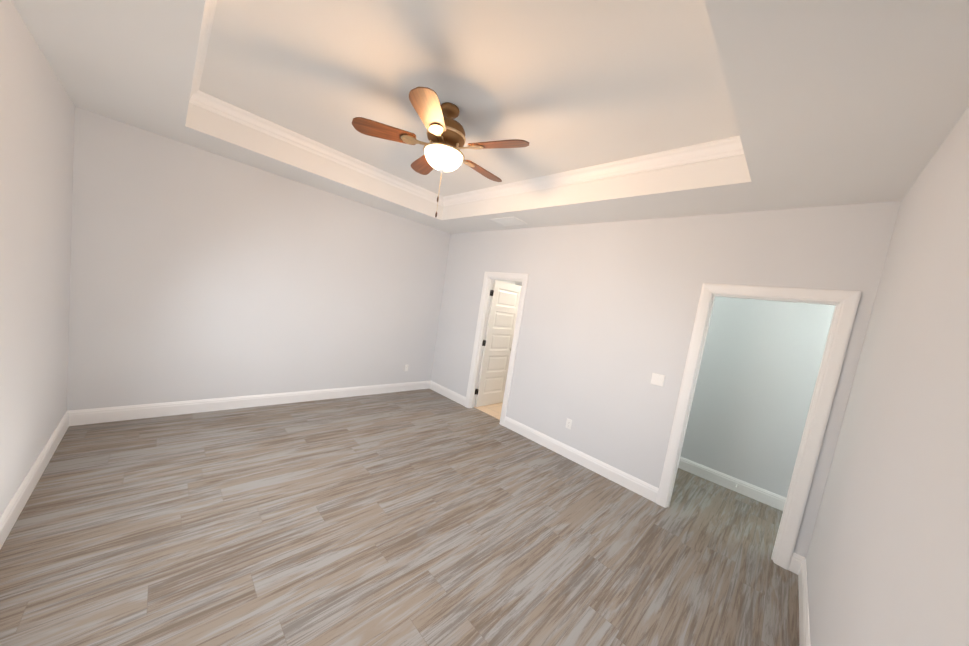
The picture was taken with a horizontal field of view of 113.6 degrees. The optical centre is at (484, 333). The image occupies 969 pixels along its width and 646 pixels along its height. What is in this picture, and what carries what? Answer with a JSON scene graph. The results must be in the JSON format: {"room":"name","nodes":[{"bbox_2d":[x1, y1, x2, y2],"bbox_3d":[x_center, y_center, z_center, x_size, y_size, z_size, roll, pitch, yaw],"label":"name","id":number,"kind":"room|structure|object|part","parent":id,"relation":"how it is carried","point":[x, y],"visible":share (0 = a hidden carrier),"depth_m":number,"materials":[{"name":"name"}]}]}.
{"room":"empty bedroom","nodes":[
{"label":"empty bedroom","id":0,"kind":"room"},
{"bbox_2d":[0,0,74,516],"bbox_3d":[-1.890,-0.301,1.011,4.800,3.140,0.100,14,8,44],"label":"wall","id":1,"kind":"structure","parent":0,"point":[37,113],"depth_m":1.90,"materials":[{"name":"paint"}]},
{"bbox_2d":[0,410,71,548],"bbox_3d":[-2.074,1.177,1.194,4.800,0.142,0.016,14,8,44],"label":"baseboard","id":2,"kind":"structure","parent":1,"relation":"attached to","point":[14,508],"depth_m":2.04,"materials":[{"name":"white wood"}]},
{"bbox_2d":[67,106,515,410],"bbox_3d":[-1.514,-0.611,4.846,0.100,3.140,6.080,14,8,44],"label":"wall","id":3,"kind":"structure","parent":0,"point":[198,273],"depth_m":3.46,"materials":[{"name":"paint"}]},
{"bbox_2d":[72,381,427,425],"bbox_3d":[-2.351,0.839,4.279,0.016,0.142,3.950,14,8,44],"label":"baseboard","id":4,"kind":"structure","parent":3,"relation":"attached to","point":[120,413],"depth_m":3.61,"materials":[{"name":"white wood"}]},
{"bbox_2d":[0,389,798,645],"bbox_3d":[0.377,1.510,2.883,6.200,0.100,6.080,14,8,44],"label":"floor","id":5,"kind":"structure","parent":0,"point":[425,517],"depth_m":2.11,"materials":[{"name":"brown wood"}]},
{"bbox_2d":[199,0,738,196],"bbox_3d":[-0.237,-1.720,2.325,4.800,0.100,3.980,14,8,44],"label":"ceiling","id":6,"kind":"structure","parent":0,"point":[559,86],"depth_m":1.99,"materials":[{"name":"paint"}]},
{"bbox_2d":[189,0,216,106],"bbox_3d":[-1.229,-1.682,1.449,3.500,0.106,0.066,14,8,44],"label":"crown molding","id":7,"kind":"structure","parent":6,"relation":"attached to","point":[196,95],"depth_m":2.07,"materials":[{"name":"white wood"}]},
{"bbox_2d":[201,93,440,203],"bbox_3d":[-1.510,-1.929,3.581,0.066,0.106,2.520,14,8,44],"label":"crown molding","id":8,"kind":"structure","parent":6,"relation":"attached to","point":[215,105],"depth_m":3.26,"materials":[{"name":"white wood"}]},
{"bbox_2d":[352,87,528,216],"bbox_3d":[-0.293,-1.282,2.436,1.255,0.800,1.228,14,8,44],"label":"fan","id":9,"kind":"object","parent":6,"relation":"hanging from","point":[446,143],"visible":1,"depth_m":2.27,"materials":[{"name":"brown wood"}]},
{"bbox_3d":[-0.347,-1.072,2.415,0.020,0.285,0.010,14,8,44],"label":"chain","id":10,"kind":"part","parent":9,"relation":"part of","materials":[{"name":"beige"}]},
{"bbox_3d":[-0.313,-1.298,2.394,0.290,0.122,0.290,14,8,44],"label":"globe","id":11,"kind":"part","parent":9,"relation":"part of","materials":[{"name":"white glass"}]},
{"bbox_3d":[-0.295,-1.415,2.382,0.312,0.136,0.312,14,8,44],"label":"trim","id":12,"kind":"part","parent":9,"relation":"part of","materials":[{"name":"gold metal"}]},
{"bbox_2d":[438,136,744,205],"bbox_3d":[0.612,-1.583,3.331,3.500,0.106,0.066,14,8,44],"label":"crown molding","id":13,"kind":"structure","parent":6,"relation":"attached to","point":[716,149],"depth_m":2.79,"materials":[{"name":"white wood"}]},
{"bbox_2d":[737,135,743,151],"bbox_3d":[0.892,-1.336,1.199,0.066,0.106,2.520,14,8,44],"label":"crown molding","id":14,"kind":"structure","parent":6,"relation":"attached to","point":[739,145],"depth_m":2.19,"materials":[{"name":"white wood"}]},
{"bbox_2d":[474,386,502,419],"bbox_3d":[0.552,1.224,5.584,2.400,0.006,1.799,14,8,44],"label":"floor","id":15,"kind":"structure","parent":0,"point":[493,410],"depth_m":5.02,"materials":[{"name":"beige tile"}]},
{"bbox_2d":[11,0,968,233],"bbox_3d":[-0.267,-1.523,2.344,4.800,0.300,3.980,14,8,44],"label":"ceiling","id":16,"kind":"structure","parent":0,"point":[840,102],"depth_m":1.68,"materials":[{"name":"paint"}]},
{"bbox_2d":[490,216,527,225],"bbox_3d":[0.317,-1.445,4.092,0.400,0.008,0.300,14,8,44],"label":"ceiling vent","id":17,"kind":"object","parent":16,"relation":"in","point":[508,221],"visible":1,"depth_m":4.08,"materials":[{"name":"white"}]},
{"bbox_2d":[431,201,900,557],"bbox_3d":[1.416,-0.035,3.474,6.100,3.140,0.100,14,8,44],"label":"wall","id":18,"kind":"structure","parent":0,"point":[608,318],"depth_m":3.28,"materials":[{"name":"paint"}]},
{"bbox_2d":[428,381,465,405],"bbox_3d":[-0.629,0.999,5.340,0.949,0.142,0.016,14,8,44],"label":"baseboard","id":19,"kind":"structure","parent":18,"relation":"attached to","point":[452,395],"depth_m":5.32,"materials":[{"name":"white wood"}]},
{"bbox_2d":[465,272,528,425],"bbox_3d":[0.175,0.179,4.663,0.830,2.125,0.127,14,8,44],"label":"door frame","id":20,"kind":"structure","parent":18,"relation":"attached to","point":[517,276],"depth_m":4.79,"materials":[{"name":"white wood"}]},
{"bbox_2d":[475,280,520,406],"bbox_3d":[0.246,0.183,5.171,0.169,2.010,0.712,14,8,44],"label":"door","id":21,"kind":"structure","parent":18,"relation":"in","point":[503,310],"depth_m":5.12,"materials":[{"name":"white wood"}]},
{"bbox_3d":[0.000,0.149,4.923,0.042,1.650,0.012,14,8,44],"label":"door hinge","id":22,"kind":"part","parent":21,"relation":"part of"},
{"bbox_2d":[566,418,571,429],"bbox_3d":[0.995,1.069,3.751,0.070,0.115,0.009,14,8,44],"label":"electrical outlet","id":23,"kind":"object","parent":18,"relation":"attached to","point":[568,423],"visible":1,"depth_m":3.75,"materials":[{"name":"white plastic"}]},
{"bbox_2d":[504,416,658,502],"bbox_3d":[0.977,1.395,3.748,1.978,0.142,0.016,14,8,44],"label":"baseboard","id":24,"kind":"structure","parent":18,"relation":"attached to","point":[629,482],"depth_m":3.56,"materials":[{"name":"white wood"}]},
{"bbox_2d":[650,373,664,386],"bbox_3d":[1.692,0.451,3.101,0.116,0.115,0.010,14,8,44],"label":"switch plate","id":25,"kind":"object","parent":18,"relation":"attached to","point":[657,379],"visible":1,"depth_m":3.10,"materials":[{"name":"white plastic"}]},
{"bbox_2d":[656,283,861,569],"bbox_3d":[2.179,0.673,2.676,0.940,2.125,0.127,14,8,44],"label":"door frame","id":26,"kind":"structure","parent":18,"relation":"attached to","point":[844,321],"depth_m":2.41,"materials":[{"name":"white wood"}]},
{"bbox_2d":[680,296,835,497],"bbox_3d":[3.094,0.224,3.429,3.600,3.140,0.100,14,8,44],"label":"wall","id":27,"kind":"structure","parent":0,"point":[761,360],"depth_m":3.46,"materials":[{"name":"paint"}]},
{"bbox_2d":[678,457,785,510],"bbox_3d":[2.795,1.689,3.563,3.500,0.142,0.016,14,8,44],"label":"baseboard","id":28,"kind":"structure","parent":27,"relation":"attached to","point":[769,498],"depth_m":3.55,"materials":[{"name":"white wood"}]},
{"bbox_2d":[806,106,968,645],"bbox_3d":[1.214,0.197,0.733,0.100,3.140,4.080,14,8,44],"label":"wall","id":29,"kind":"structure","parent":0,"point":[887,560],"depth_m":1.16,"materials":[{"name":"paint"}]},
{"bbox_2d":[789,552,810,645],"bbox_3d":[0.966,1.660,0.969,0.069,0.142,3.980,14,8,44],"label":"baseboard","id":30,"kind":"structure","parent":29,"relation":"attached to","point":[797,566],"depth_m":2.04,"materials":[{"name":"white wood"}]}
]}

